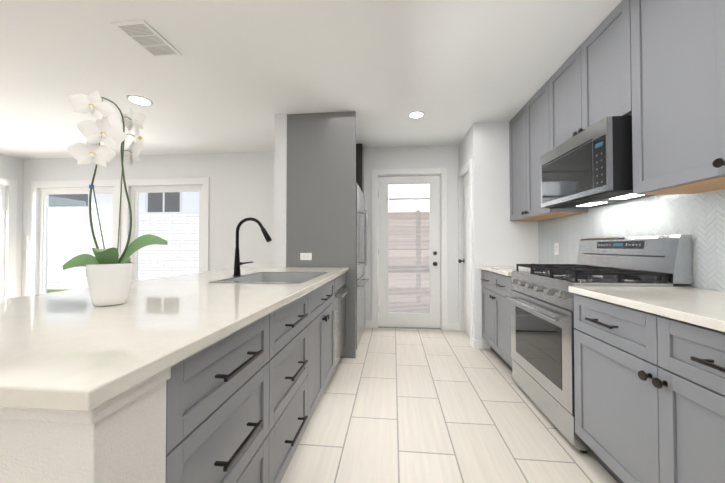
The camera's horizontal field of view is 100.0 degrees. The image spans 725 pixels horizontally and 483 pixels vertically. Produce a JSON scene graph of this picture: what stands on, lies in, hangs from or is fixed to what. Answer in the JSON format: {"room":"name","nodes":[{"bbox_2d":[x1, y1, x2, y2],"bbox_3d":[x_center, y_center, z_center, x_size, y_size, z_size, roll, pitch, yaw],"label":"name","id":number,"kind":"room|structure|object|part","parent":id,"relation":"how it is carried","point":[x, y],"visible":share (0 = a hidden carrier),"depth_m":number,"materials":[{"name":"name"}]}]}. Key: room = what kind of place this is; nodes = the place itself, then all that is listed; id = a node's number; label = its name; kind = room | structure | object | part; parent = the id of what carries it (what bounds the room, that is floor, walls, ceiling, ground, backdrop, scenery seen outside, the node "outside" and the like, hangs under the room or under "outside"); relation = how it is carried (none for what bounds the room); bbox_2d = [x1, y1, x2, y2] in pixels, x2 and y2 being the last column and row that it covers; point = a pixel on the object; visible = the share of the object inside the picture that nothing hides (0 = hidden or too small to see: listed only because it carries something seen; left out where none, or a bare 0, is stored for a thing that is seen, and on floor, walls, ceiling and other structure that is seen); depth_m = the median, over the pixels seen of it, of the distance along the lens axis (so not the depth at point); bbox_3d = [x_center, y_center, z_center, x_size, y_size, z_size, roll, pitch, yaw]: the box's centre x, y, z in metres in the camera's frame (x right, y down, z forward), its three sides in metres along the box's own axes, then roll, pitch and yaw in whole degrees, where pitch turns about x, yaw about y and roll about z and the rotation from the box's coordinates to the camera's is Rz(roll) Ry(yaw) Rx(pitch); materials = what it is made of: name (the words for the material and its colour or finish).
{"room":"kitchen","nodes":[
{"label":"kitchen","id":0,"kind":"room"},
{"bbox_2d":[0,154,23,298],"bbox_3d":[-5.801,-0.112,0.880,0.120,2.500,7.850,0,-1,6],"label":"wall","id":1,"kind":"structure","parent":0,"point":[11,167],"depth_m":4.72,"materials":[{"name":"paint"}]},
{"bbox_2d":[0,185,5,298],"bbox_3d":[-5.504,0.115,3.807,0.050,1.940,1.580,0,-1,6],"label":"window","id":2,"kind":"structure","parent":1,"relation":"in","point":[2,218],"depth_m":4.56,"materials":[{"name":"white"}]},
{"bbox_2d":[0,178,16,298],"bbox_3d":[-5.434,0.075,3.801,0.020,2.060,1.780,0,-1,6],"label":"door frame","id":3,"kind":"structure","parent":1,"relation":"attached to","point":[11,238],"depth_m":4.63,"materials":[{"name":"white wood"}]},
{"bbox_2d":[0,367,170,482],"bbox_3d":[-0.673,0.715,1.802,0.779,0.877,2.617,0,-1,6],"label":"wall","id":4,"kind":"structure","parent":0,"point":[120,438],"depth_m":0.49,"materials":[{"name":"white paint"}]},
{"bbox_2d":[21,145,458,326],"bbox_3d":[-1.673,-0.055,4.468,7.610,2.500,0.120,0,-1,6],"label":"wall","id":5,"kind":"structure","parent":0,"point":[241,187],"depth_m":4.43,"materials":[{"name":"paint"}]},
{"bbox_2d":[29,179,120,295],"bbox_3d":[-4.427,0.103,4.666,1.530,2.090,0.035,0,-1,6],"label":"door frame","id":6,"kind":"structure","parent":5,"relation":"attached to","point":[36,185],"depth_m":4.72,"materials":[{"name":"white wood"}]},
{"bbox_2d":[39,187,113,293],"bbox_3d":[-4.419,0.130,4.743,1.330,1.940,0.050,0,-1,6],"label":"living room window","id":7,"kind":"structure","parent":5,"relation":"in","point":[45,193],"depth_m":4.78,"materials":[{"name":"white"}]},
{"bbox_2d":[121,177,209,271],"bbox_3d":[-2.945,0.101,4.516,1.390,2.090,0.035,0,-1,6],"label":"door frame","id":8,"kind":"structure","parent":5,"relation":"attached to","point":[204,182],"depth_m":4.50,"materials":[{"name":"white wood"}]},
{"bbox_2d":[130,185,201,281],"bbox_3d":[-2.937,0.127,4.593,1.190,1.940,0.050,0,-1,6],"label":"living room window","id":9,"kind":"structure","parent":5,"relation":"in","point":[136,191],"depth_m":4.61,"materials":[{"name":"white"}]},
{"bbox_2d":[378,175,440,327],"bbox_3d":[0.634,0.134,4.187,0.858,2.089,0.116,0,-1,6],"label":"back door","id":10,"kind":"structure","parent":5,"relation":"in","point":[414,318],"depth_m":4.21,"materials":[{"name":"white wood"}]},
{"bbox_2d":[378,326,440,328],"bbox_3d":[0.645,1.186,4.213,0.850,0.011,0.116,0,-1,6],"label":"back door sill","id":11,"kind":"structure","parent":5,"relation":"attached to","point":[408,327],"depth_m":4.17,"materials":[{"name":"silver metal"}]},
{"bbox_2d":[372,168,447,329],"bbox_3d":[0.644,0.096,4.222,1.024,2.190,0.138,0,-1,6],"label":"door frame","id":12,"kind":"structure","parent":5,"relation":"attached to","point":[377,173],"depth_m":4.15,"materials":[{"name":"white wood"}]},
{"bbox_2d":[366,321,458,329],"bbox_3d":[-2.018,1.147,4.416,6.690,0.095,0.014,0,-1,6],"label":"baseboard","id":13,"kind":"structure","parent":5,"relation":"attached to","point":[453,326],"depth_m":4.08,"materials":[{"name":"white wood"}]},
{"bbox_2d":[274,114,286,266],"bbox_3d":[-0.793,-0.067,3.730,0.130,2.500,1.170,0,-1,6],"label":"wall","id":14,"kind":"structure","parent":0,"point":[280,208],"depth_m":3.15,"materials":[{"name":"paint"}]},
{"bbox_2d":[0,0,621,158],"bbox_3d":[-2.075,-1.417,0.524,7.610,0.100,8.090,0,-1,6],"label":"ceiling","id":15,"kind":"structure","parent":0,"point":[237,75],"depth_m":2.31,"materials":[{"name":"white paint"}]},
{"bbox_2d":[126,95,152,105],"bbox_3d":[-2.094,-1.325,2.862,0.210,0.009,0.210,0,-1,6],"label":"recessed light","id":16,"kind":"object","parent":15,"relation":"in","point":[140,100],"visible":1,"depth_m":2.85,"materials":[{"name":"white"}]},
{"bbox_2d":[111,20,181,57],"bbox_3d":[-1.420,-1.339,2.025,0.220,0.008,0.340,0,-1,6],"label":"ceiling vent","id":17,"kind":"object","parent":15,"relation":"in","point":[147,37],"visible":1,"depth_m":2.00,"materials":[{"name":"white metal"}]},
{"bbox_2d":[408,111,424,117],"bbox_3d":[0.560,-1.321,3.166,0.170,0.009,0.170,0,-1,6],"label":"recessed light","id":18,"kind":"object","parent":15,"relation":"in","point":[415,114],"visible":1,"depth_m":3.15,"materials":[{"name":"white"}]},
{"bbox_2d":[280,327,617,482],"bbox_3d":[-2.075,1.182,0.483,7.610,0.100,8.090,0,-1,6],"label":"floor","id":19,"kind":"structure","parent":0,"point":[399,405],"depth_m":1.91,"materials":[{"name":"tile"}]},
{"bbox_2d":[165,310,276,482],"bbox_3d":[-0.682,0.700,0.939,0.599,0.878,0.553,0,-1,6],"label":"base cabinet","id":20,"kind":"object","parent":19,"relation":"on","point":[241,404],"depth_m":0.87,"materials":[{"name":"paint"}]},
{"bbox_2d":[277,291,312,482],"bbox_3d":[-0.628,0.709,1.480,0.599,0.878,0.608,0,-1,6],"label":"base cabinet","id":21,"kind":"object","parent":19,"relation":"on","point":[294,319],"depth_m":1.45,"materials":[{"name":"paint"}]},
{"bbox_2d":[313,279,333,412],"bbox_3d":[-0.565,0.719,2.097,0.599,0.878,0.789,0,-1,6],"label":"base cabinet","id":22,"kind":"object","parent":19,"relation":"on","point":[323,296],"depth_m":2.04,"materials":[{"name":"paint"}]},
{"bbox_2d":[0,267,347,411],"bbox_3d":[-0.836,0.259,1.815,1.138,0.032,2.632,0,-1,6],"label":"countertop","id":23,"kind":"structure","parent":22,"relation":"on","point":[72,350],"depth_m":0.78,"materials":[{"name":"stone"}]},
{"bbox_2d":[63,91,167,305],"bbox_3d":[-0.914,-0.151,1.132,0.258,0.765,0.240,0,-1,6],"label":"orchid","id":24,"kind":"object","parent":23,"relation":"on","point":[109,272],"visible":1,"depth_m":1.08,"materials":[{"name":"white plant"}]},
{"bbox_2d":[233,217,271,275],"bbox_3d":[-0.788,0.038,2.224,0.288,0.422,0.136,0,-1,6],"label":"faucet","id":25,"kind":"object","parent":23,"relation":"on","point":[237,263],"visible":1,"depth_m":2.18,"materials":[{"name":"black metal"}]},
{"bbox_2d":[208,272,327,283],"bbox_3d":[-0.592,0.350,2.115,0.559,0.216,0.724,0,-1,6],"label":"sink","id":26,"kind":"object","parent":23,"relation":"in","point":[283,277],"visible":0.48,"depth_m":2.43,"materials":[{"name":"silver metal"}]},
{"bbox_2d":[286,111,363,357],"bbox_3d":[-0.369,-0.066,3.686,0.717,2.497,1.167,0,-1,6],"label":"surround panel","id":27,"kind":"object","parent":19,"relation":"on","point":[325,163],"visible":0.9,"depth_m":3.11,"materials":[{"name":"grey paint"}]},
{"bbox_2d":[300,253,311,259],"bbox_3d":[-0.579,0.154,3.112,0.116,0.072,0.008,0,-1,6],"label":"outlet","id":28,"kind":"object","parent":27,"relation":"attached to","point":[305,256],"visible":1,"depth_m":3.11,"materials":[{"name":"white plastic"}]},
{"bbox_2d":[334,272,349,369],"bbox_3d":[-0.465,0.732,2.789,0.640,0.874,0.600,0,-1,6],"label":"dishwasher","id":29,"kind":"object","parent":19,"relation":"on","point":[341,291],"visible":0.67,"depth_m":2.69,"materials":[{"name":"silver metal"}]},
{"bbox_2d":[356,183,368,348],"bbox_3d":[-0.333,0.289,3.603,0.771,1.785,0.910,0,-1,6],"label":"refrigerator","id":30,"kind":"object","parent":19,"relation":"on","point":[361,237],"visible":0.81,"depth_m":3.44,"materials":[{"name":"silver metal"}]},
{"bbox_2d":[505,235,692,453],"bbox_3d":[1.441,0.564,2.042,0.662,1.185,0.856,0,-1,6],"label":"range","id":31,"kind":"object","parent":19,"relation":"on","point":[542,327],"visible":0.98,"depth_m":1.86,"materials":[{"name":"silver metal"}]},
{"bbox_2d":[481,270,724,482],"bbox_3d":[1.361,0.703,1.096,0.645,0.878,4.467,0,-1,6],"label":"base cabinet","id":32,"kind":"object","parent":19,"relation":"on","point":[649,390],"visible":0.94,"depth_m":1.20,"materials":[{"name":"paint"}]},
{"bbox_2d":[479,266,724,331],"bbox_3d":[1.372,0.248,1.102,0.627,0.032,4.467,0,-1,6],"label":"countertop","id":33,"kind":"structure","parent":32,"relation":"on","point":[702,307],"depth_m":1.25,"materials":[{"name":"stone"}]},
{"bbox_2d":[459,127,470,330],"bbox_3d":[1.339,-0.066,3.791,0.120,2.500,0.620,0,-1,6],"label":"wall","id":34,"kind":"structure","parent":0,"point":[464,150],"depth_m":4.05,"materials":[{"name":"paint"}]},
{"bbox_2d":[458,172,469,336],"bbox_3d":[1.293,0.156,3.782,0.110,2.032,0.552,0,-1,6],"label":"door","id":35,"kind":"structure","parent":34,"relation":"in","point":[466,293],"depth_m":3.87,"materials":[{"name":"white wood"}]},
{"bbox_2d":[458,158,472,345],"bbox_3d":[1.268,0.122,3.777,0.018,2.125,0.695,0,-1,6],"label":"door frame","id":36,"kind":"structure","parent":34,"relation":"attached to","point":[466,166],"depth_m":3.49,"materials":[{"name":"white wood"}]},
{"bbox_2d":[471,121,538,348],"bbox_3d":[1.640,-0.072,3.389,0.800,2.500,0.120,0,-1,6],"label":"wall","id":37,"kind":"structure","parent":0,"point":[499,238],"depth_m":3.35,"materials":[{"name":"paint"}]},
{"bbox_2d":[472,338,482,348],"bbox_3d":[1.307,1.136,3.725,0.094,0.095,0.789,0,-1,6],"label":"baseboard","id":38,"kind":"structure","parent":37,"relation":"attached to","point":[476,344],"depth_m":3.33,"materials":[{"name":"white wood"}]},
{"bbox_3d":[1.614,-0.129,-0.242,0.120,2.500,7.110,0,-1,6],"label":"wall","id":39,"kind":"structure","parent":0,"visible":0},
{"bbox_2d":[509,110,540,220],"bbox_3d":[1.734,-0.775,3.082,0.292,1.096,0.488,0,-1,6],"label":"upper cabinet","id":40,"kind":"object","parent":39,"relation":"attached to","point":[515,123],"depth_m":3.20,"materials":[{"name":"paint"}]},
{"bbox_2d":[521,88,564,219],"bbox_3d":[1.694,-0.782,2.685,0.292,1.096,0.549,0,-1,6],"label":"upper cabinet","id":41,"kind":"object","parent":39,"relation":"attached to","point":[531,209],"depth_m":2.83,"materials":[{"name":"paint"}]},
{"bbox_2d":[541,54,587,215],"bbox_3d":[1.651,-0.788,2.258,0.292,1.096,0.550,0,-1,6],"label":"upper cabinet","id":42,"kind":"object","parent":39,"relation":"attached to","point":[557,93],"depth_m":2.41,"materials":[{"name":"paint"}]},
{"bbox_2d":[573,7,616,136],"bbox_3d":[1.607,-0.795,1.830,0.292,1.096,0.550,0,-1,6],"label":"upper cabinet","id":43,"kind":"object","parent":39,"relation":"attached to","point":[595,60],"depth_m":1.92,"materials":[{"name":"paint"}]},
{"bbox_2d":[540,116,653,207],"bbox_3d":[1.579,-0.477,2.039,0.391,0.420,0.760,0,-1,6],"label":"over-the-range microwave","id":44,"kind":"object","parent":43,"relation":"attached to","point":[590,166],"visible":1,"depth_m":1.84,"materials":[{"name":"silver metal"}]},
{"bbox_2d":[538,189,724,290],"bbox_3d":[1.684,-0.044,1.075,0.006,0.549,4.466,0,-1,6],"label":"backsplash panel","id":45,"kind":"object","parent":39,"relation":"attached to","point":[699,218],"visible":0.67,"depth_m":1.80,"materials":[{"name":"grey tile"}]},
{"bbox_2d":[554,243,558,254],"bbox_3d":[1.858,0.070,2.912,0.008,0.116,0.072,0,-1,6],"label":"outlet","id":46,"kind":"object","parent":45,"relation":"attached to","point":[556,248],"visible":1,"depth_m":2.91,"materials":[{"name":"white plastic"}]},
{"bbox_2d":[617,0,724,194],"bbox_3d":[1.561,-0.802,1.373,0.292,1.096,0.611,0,-1,6],"label":"upper cabinet","id":47,"kind":"object","parent":39,"relation":"attached to","point":[655,69],"depth_m":1.44,"materials":[{"name":"paint"}]},
{"bbox_2d":[709,0,724,179],"bbox_3d":[1.511,-0.810,0.884,0.292,1.096,0.610,0,-1,6],"label":"upper cabinet","id":48,"kind":"object","parent":39,"relation":"attached to","point":[716,7],"depth_m":1.20,"materials":[{"name":"paint"}]},
{"label":"outside","id":49,"kind":"structure","parent":0,"visible":0},
{"bbox_2d":[47,214,198,289],"bbox_3d":[-4.658,0.531,7.691,8.100,2.430,0.050,0,-1,6],"label":"block wall","id":50,"kind":"structure","parent":49,"point":[182,250],"depth_m":7.78,"materials":[{"name":"white brick"}]},
{"bbox_2d":[48,212,198,215],"bbox_3d":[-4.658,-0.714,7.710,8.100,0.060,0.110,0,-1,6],"label":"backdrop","id":51,"kind":"object","parent":50,"relation":"on","point":[83,214],"depth_m":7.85,"materials":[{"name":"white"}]},
{"bbox_3d":[-3.095,1.583,6.234,13.500,0.120,2.700,0,-1,6],"label":"ground","id":52,"kind":"structure","parent":49,"visible":0},
{"bbox_2d":[47,289,65,292],"bbox_3d":[-6.378,1.309,6.571,1.900,0.420,0.700,0,-1,6],"label":"hedge","id":53,"kind":"object","parent":52,"relation":"on","point":[50,291],"depth_m":6.85,"materials":[{"name":"green plant"}]},
{"bbox_2d":[388,210,429,312],"bbox_3d":[1.098,0.439,5.974,3.500,2.120,0.090,0,-1,6],"label":"fence","id":54,"kind":"object","parent":52,"relation":"on","point":[407,249],"depth_m":6.00,"materials":[{"name":"beige wood"}]},
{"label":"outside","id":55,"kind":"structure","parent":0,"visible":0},
{"bbox_2d":[48,192,198,213],"bbox_3d":[-7.516,-0.146,9.750,15.000,3.850,0.050,0,-1,6],"label":"facade","id":56,"kind":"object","parent":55,"point":[190,196],"depth_m":9.81,"materials":[{"name":"painted brick"},{"name":"glass"}]},
{"bbox_2d":[49,192,182,211],"bbox_3d":[-7.524,-1.487,9.696,15.000,1.470,0.200,0,-1,6],"label":"window","id":57,"kind":"structure","parent":56,"relation":"attached to","point":[80,199],"depth_m":9.56,"materials":[{"name":"grey glass"}]},
{"bbox_3d":[-6.216,-1.175,9.504,1.240,0.840,0.030,0,-1,6],"label":"house window trim","id":58,"kind":"part","parent":57,"relation":"part of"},
{"bbox_2d":[388,184,428,211],"bbox_3d":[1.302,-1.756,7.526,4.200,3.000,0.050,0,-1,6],"label":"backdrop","id":59,"kind":"structure","parent":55,"point":[411,194],"depth_m":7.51,"materials":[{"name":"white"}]}
]}

